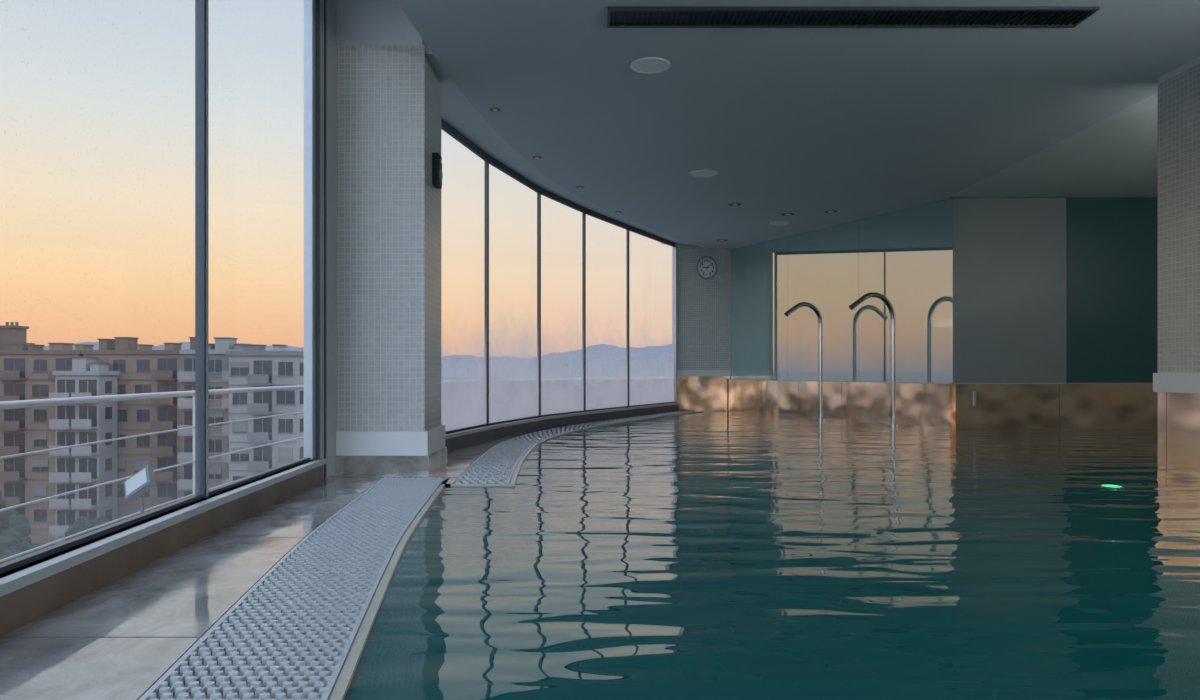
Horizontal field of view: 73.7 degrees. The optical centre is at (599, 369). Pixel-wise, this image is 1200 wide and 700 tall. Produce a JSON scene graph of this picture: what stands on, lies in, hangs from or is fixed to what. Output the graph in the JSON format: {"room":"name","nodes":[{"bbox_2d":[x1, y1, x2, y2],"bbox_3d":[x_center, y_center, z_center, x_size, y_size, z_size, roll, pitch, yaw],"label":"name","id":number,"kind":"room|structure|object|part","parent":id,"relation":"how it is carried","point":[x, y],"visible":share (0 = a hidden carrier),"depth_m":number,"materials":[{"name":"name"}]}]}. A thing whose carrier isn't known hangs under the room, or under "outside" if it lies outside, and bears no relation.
{"room":"indoor swimming pool","nodes":[
{"label":"indoor swimming pool","id":0,"kind":"room"},
{"bbox_2d":[0,411,680,699],"bbox_3d":[-0.789,0.950,5.584,2.647,0.300,20.418,0,0,6],"label":"floor","id":1,"kind":"structure","parent":0,"point":[115,641],"depth_m":2.67,"materials":[{"name":"tile"}]},
{"bbox_2d":[0,494,221,637],"bbox_3d":[-1.895,-1.085,3.080,0.150,3.790,1.788,0,0,-4],"label":"window sill","id":2,"kind":"structure","parent":1,"relation":"on","point":[34,585],"depth_m":2.91,"materials":[{"name":"beige stone"}]},
{"bbox_2d":[195,0,336,530],"bbox_3d":[-2.005,-1.085,5.074,0.150,3.790,2.237,0,0,-3],"label":"window","id":3,"kind":"structure","parent":1,"relation":"on","point":[242,498],"depth_m":5.63,"materials":[{"name":"clear glass"}]},
{"bbox_2d":[335,0,446,473],"bbox_3d":[-1.718,-1.150,6.520,0.805,3.900,0.740,0,0,0],"label":"column","id":4,"kind":"structure","parent":1,"relation":"on","point":[389,89],"depth_m":6.20,"materials":[{"name":"white tile"}]},
{"bbox_2d":[432,152,442,188],"bbox_3d":[-1.328,-1.630,6.545,0.062,0.260,0.150,0,0,0],"label":"wall speaker","id":5,"kind":"object","parent":4,"relation":"attached to","point":[437,175],"visible":1,"depth_m":6.47,"materials":[{"name":"black plastic"}]},
{"bbox_2d":[139,411,702,699],"bbox_3d":[-0.360,0.999,5.561,2.706,0.403,20.454,0,0,6],"label":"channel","id":6,"kind":"object","parent":1,"relation":"in","point":[343,682],"depth_m":2.64,"materials":[{"name":"white plastic"}]},
{"bbox_3d":[-0.951,0.808,2.357,0.527,0.022,7.272,0,0,-7],"label":"overflow grate","id":7,"kind":"part","parent":6,"relation":"part of","materials":[{"name":"white plastic"}]},
{"bbox_2d":[455,411,697,483],"bbox_3d":[-0.035,0.808,10.682,1.342,0.022,10.211,0,0,15],"label":"grate","id":8,"kind":"object","parent":6,"relation":"on","point":[491,469],"visible":0.96,"depth_m":7.58,"materials":[{"name":"plastic"}]},
{"bbox_2d":[441,119,494,450],"bbox_3d":[-1.427,-0.830,8.453,0.150,3.280,1.475,0,0,12],"label":"window","id":9,"kind":"structure","parent":1,"relation":"on","point":[463,410],"depth_m":8.50,"materials":[{"name":"clear glass"}]},
{"bbox_2d":[484,155,545,439],"bbox_3d":[-1.041,-0.830,9.991,0.150,3.280,1.731,0,0,16],"label":"window","id":10,"kind":"structure","parent":1,"relation":"on","point":[520,415],"depth_m":9.55,"materials":[{"name":"clear glass"}]},
{"bbox_2d":[537,187,589,428],"bbox_3d":[-0.515,-0.830,11.499,0.150,3.280,1.502,0,0,23],"label":"window","id":11,"kind":"structure","parent":1,"relation":"on","point":[561,406],"depth_m":11.17,"materials":[{"name":"clear glass"}]},
{"bbox_2d":[582,208,632,421],"bbox_3d":[0.136,-0.830,12.918,0.150,3.280,1.652,0,0,26],"label":"window","id":12,"kind":"structure","parent":1,"relation":"on","point":[608,400],"depth_m":12.64,"materials":[{"name":"clear glass"}]},
{"bbox_2d":[626,226,679,416],"bbox_3d":[0.993,-0.830,14.627,0.150,3.280,2.202,0,0,27],"label":"window","id":13,"kind":"structure","parent":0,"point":[647,395],"depth_m":14.65,"materials":[{"name":"clear glass"}]},
{"bbox_2d":[677,244,730,411],"bbox_3d":[2.050,-0.795,15.907,1.243,3.390,0.170,0,0,-18],"label":"wall","id":14,"kind":"structure","parent":0,"point":[703,306],"depth_m":15.82,"materials":[{"name":"white tile"}]},
{"bbox_2d":[696,256,716,279],"bbox_3d":[2.109,-2.022,15.829,0.470,0.470,0.045,0,0,-18],"label":"wall clock","id":15,"kind":"object","parent":14,"relation":"attached to","point":[706,266],"visible":1,"depth_m":15.82,"materials":[{"name":"white plastic"}]},
{"bbox_2d":[344,412,1199,699],"bbox_3d":[3.939,0.818,5.460,10.102,0.001,20.280,0,0,0],"label":"pool water","id":16,"kind":"object","parent":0,"point":[701,555],"visible":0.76,"depth_m":3.23,"materials":[{"name":"teal liquid"}]},
{"bbox_2d":[784,302,825,419],"bbox_3d":[3.323,-0.100,12.953,0.802,2.000,0.156,0,0,-27],"label":"spout","id":17,"kind":"object","parent":16,"relation":"in","point":[806,304],"visible":0.94,"depth_m":13.07,"materials":[{"name":"metal"}]},
{"bbox_2d":[849,292,898,425],"bbox_3d":[3.953,-0.110,11.531,0.902,2.020,0.156,0,0,-27],"label":"spout","id":18,"kind":"object","parent":16,"relation":"in","point":[883,298],"visible":0.93,"depth_m":11.67,"materials":[{"name":"metal"}]},
{"bbox_2d":[1099,484,1123,487],"bbox_3d":[3.580,0.814,5.600,0.149,0.010,0.150,0,0,0],"label":"lamp","id":19,"kind":"object","parent":16,"relation":"on","point":[1100,485],"visible":1,"depth_m":5.59,"materials":[{"name":"metal"}]},
{"bbox_2d":[398,0,1199,249],"bbox_3d":[1.764,-2.785,5.850,6.172,0.750,21.100,0,0,0],"label":"ceiling","id":20,"kind":"structure","parent":0,"point":[858,123],"depth_m":7.05,"materials":[{"name":"paint"}]},
{"bbox_2d":[489,107,500,111],"bbox_3d":[-0.970,-2.405,7.387,0.116,0.018,0.116,0,0,0],"label":"recessed light","id":21,"kind":"object","parent":20,"relation":"in","point":[493,109],"visible":1,"depth_m":7.37,"materials":[{"name":"black plastic"}]},
{"bbox_2d":[423,41,692,244],"bbox_3d":[0.060,-2.815,5.700,4.380,0.690,20.800,0,0,0],"label":"window band","id":22,"kind":"object","parent":20,"relation":"attached to","point":[456,110],"depth_m":8.61,"materials":[{"name":"grey paint"}]},
{"bbox_2d":[630,57,669,73],"bbox_3d":[0.395,-2.406,6.321,0.320,0.020,0.320,0,0,0],"label":"ceiling speaker","id":23,"kind":"object","parent":20,"relation":"in","point":[648,65],"depth_m":6.31},
{"bbox_2d":[690,170,717,176],"bbox_3d":[1.272,-2.406,9.787,0.340,0.020,0.340,0,0,0],"label":"ceiling speaker","id":24,"kind":"object","parent":20,"relation":"in","point":[698,173],"depth_m":9.78},
{"bbox_2d":[728,203,741,205],"bbox_3d":[1.960,-2.405,11.614,0.196,0.018,0.196,0,0,0],"label":"recessed light","id":25,"kind":"object","parent":20,"relation":"in","point":[729,204],"visible":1,"depth_m":11.60,"materials":[{"name":"black plastic"}]},
{"bbox_2d":[769,221,790,225],"bbox_3d":[2.951,-2.406,13.116,0.340,0.020,0.340,0,0,0],"label":"ceiling speaker","id":26,"kind":"object","parent":20,"relation":"in","point":[777,223],"depth_m":13.12},
{"bbox_2d":[781,213,794,215],"bbox_3d":[2.904,-2.405,12.359,0.216,0.018,0.216,0,0,0],"label":"recessed light","id":27,"kind":"object","parent":20,"relation":"in","point":[782,214],"visible":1,"depth_m":12.34,"materials":[{"name":"black plastic"}]},
{"bbox_2d":[824,210,837,212],"bbox_3d":[3.501,-2.405,12.126,0.216,0.018,0.216,0,0,0],"label":"recessed light","id":28,"kind":"object","parent":20,"relation":"in","point":[825,211],"visible":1,"depth_m":12.11,"materials":[{"name":"black plastic"}]},
{"bbox_2d":[607,6,1099,27],"bbox_3d":[1.680,-2.399,5.445,3.260,0.019,0.290,0,0,0],"label":"ceiling air vent","id":29,"kind":"object","parent":20,"relation":"in","point":[617,16],"depth_m":5.44,"materials":[{"name":"black metal"}]},
{"bbox_2d":[728,198,953,428],"bbox_3d":[3.841,-0.755,13.629,0.265,3.310,5.331,0,0,-26],"label":"wall","id":30,"kind":"structure","parent":0,"point":[905,256],"depth_m":12.96,"materials":[{"name":"paint"}]},
{"bbox_2d":[941,93,1157,200],"bbox_3d":[7.076,-2.792,8.800,4.448,0.735,5.600,0,0,0],"label":"sloped ceiling","id":31,"kind":"structure","parent":0,"point":[1116,156],"depth_m":9.58,"materials":[{"name":"white paint"}]},
{"bbox_2d":[949,198,1157,428],"bbox_3d":[6.970,-0.805,11.260,4.060,3.410,0.280,0,0,0],"label":"wall","id":32,"kind":"structure","parent":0,"point":[1055,300],"depth_m":11.20,"materials":[{"name":"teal paint"}]},
{"bbox_2d":[1153,56,1199,476],"bbox_3d":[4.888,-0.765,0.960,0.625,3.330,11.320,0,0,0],"label":"column","id":33,"kind":"structure","parent":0,"point":[1176,382],"depth_m":6.34,"materials":[{"name":"white tile"}]},
{"label":"outside","id":34,"kind":"structure","parent":0,"visible":0},
{"bbox_2d":[0,377,658,561],"bbox_3d":[-1.268,0.734,8.898,4.248,1.132,25.480,0,0,11],"label":"terrace railing","id":35,"kind":"object","parent":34,"point":[123,397],"visible":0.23,"depth_m":5.59,"materials":[{"name":"white metal"}]},
{"bbox_2d":[124,465,155,513],"bbox_3d":[-2.660,0.926,4.630,0.216,0.748,0.140,0,0,0],"label":"floodlight","id":36,"kind":"object","parent":35,"relation":"on","point":[135,487],"visible":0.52,"depth_m":4.60,"materials":[{"name":"metal"}]},
{"bbox_3d":[-2.660,0.993,4.650,0.100,0.615,0.100,0,0,0],"label":"post","id":37,"kind":"part","parent":36,"relation":"part of","materials":[{"name":"grey metal"}]},
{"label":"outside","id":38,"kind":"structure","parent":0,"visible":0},
{"bbox_2d":[29,379,656,552],"bbox_3d":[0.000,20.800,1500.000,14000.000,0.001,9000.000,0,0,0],"label":"ground","id":39,"kind":"structure","parent":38,"point":[576,382],"depth_m":95.91,"materials":[{"name":"grey"}]},
{"bbox_2d":[0,490,6,510],"bbox_3d":[-55.902,15.209,70.110,7.324,11.210,8.230,0,0,0],"label":"tree","id":40,"kind":"object","parent":39,"relation":"on","point":[2,501],"visible":0.47,"depth_m":71.73,"materials":[{"name":"green plant"}]},
{"bbox_2d":[0,548,30,563],"bbox_3d":[-45.044,17.234,61.086,5.294,7.181,5.153,0,0,44],"label":"tree","id":41,"kind":"object","parent":39,"relation":"on","point":[12,551],"visible":0.08,"depth_m":61.76,"materials":[{"name":"green plant"}]},
{"bbox_2d":[0,509,32,555],"bbox_3d":[-49.802,15.950,65.995,5.914,9.733,6.502,0,0,20],"label":"tree","id":42,"kind":"object","parent":39,"relation":"on","point":[15,529],"visible":0.9,"depth_m":65.52,"materials":[{"name":"green plant"}]},
{"bbox_2d":[0,322,93,542],"bbox_3d":[-73.560,7.400,102.523,22.122,26.800,15.992,0,0,0],"label":"apartment building","id":43,"kind":"structure","parent":39,"relation":"on","point":[26,369],"depth_m":96.12,"materials":[{"name":"beige concrete"}]},
{"bbox_2d":[49,357,119,544],"bbox_3d":[-59.800,9.625,92.925,5.400,22.350,5.350,0,0,0],"label":"apartment building","id":44,"kind":"structure","parent":39,"relation":"on","point":[80,467],"depth_m":91.45,"materials":[{"name":"white concrete"}]},
{"bbox_2d":[65,515,116,540],"bbox_3d":[-47.138,17.136,74.012,4.635,7.378,5.382,0,0,0],"label":"tree","id":45,"kind":"object","parent":39,"relation":"on","point":[80,524],"visible":0.16,"depth_m":73.13,"materials":[{"name":"green plant"}]},
{"bbox_2d":[81,337,194,522],"bbox_3d":[-54.800,8.375,102.475,14.800,24.850,15.450,0,0,0],"label":"apartment building","id":46,"kind":"structure","parent":39,"relation":"on","point":[143,369],"depth_m":96.01,"materials":[{"name":"beige concrete"}]},
{"bbox_2d":[177,337,265,498],"bbox_3d":[-43.300,8.525,96.475,7.800,24.550,15.450,0,0,0],"label":"apartment building","id":47,"kind":"structure","parent":39,"relation":"on","point":[218,360],"depth_m":89.95,"materials":[{"name":"white concrete"}]},
{"bbox_2d":[226,344,303,481],"bbox_3d":[-35.400,9.025,91.475,7.600,23.550,17.450,0,0,0],"label":"apartment building","id":48,"kind":"structure","parent":39,"relation":"on","point":[253,366],"depth_m":83.94,"materials":[{"name":"white concrete"}]},
{"bbox_2d":[44,342,671,362],"bbox_3d":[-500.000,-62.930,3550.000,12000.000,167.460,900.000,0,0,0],"label":"mountain ridge","id":49,"kind":"object","parent":39,"relation":"on","point":[601,350],"visible":0.12,"depth_m":3825.60,"materials":[{"name":"stone"}]},
{"bbox_2d":[441,356,671,378],"bbox_3d":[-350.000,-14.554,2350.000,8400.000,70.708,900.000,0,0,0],"label":"mountain ridge","id":50,"kind":"object","parent":39,"relation":"on","point":[465,367],"visible":0.21,"depth_m":2387.00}
]}

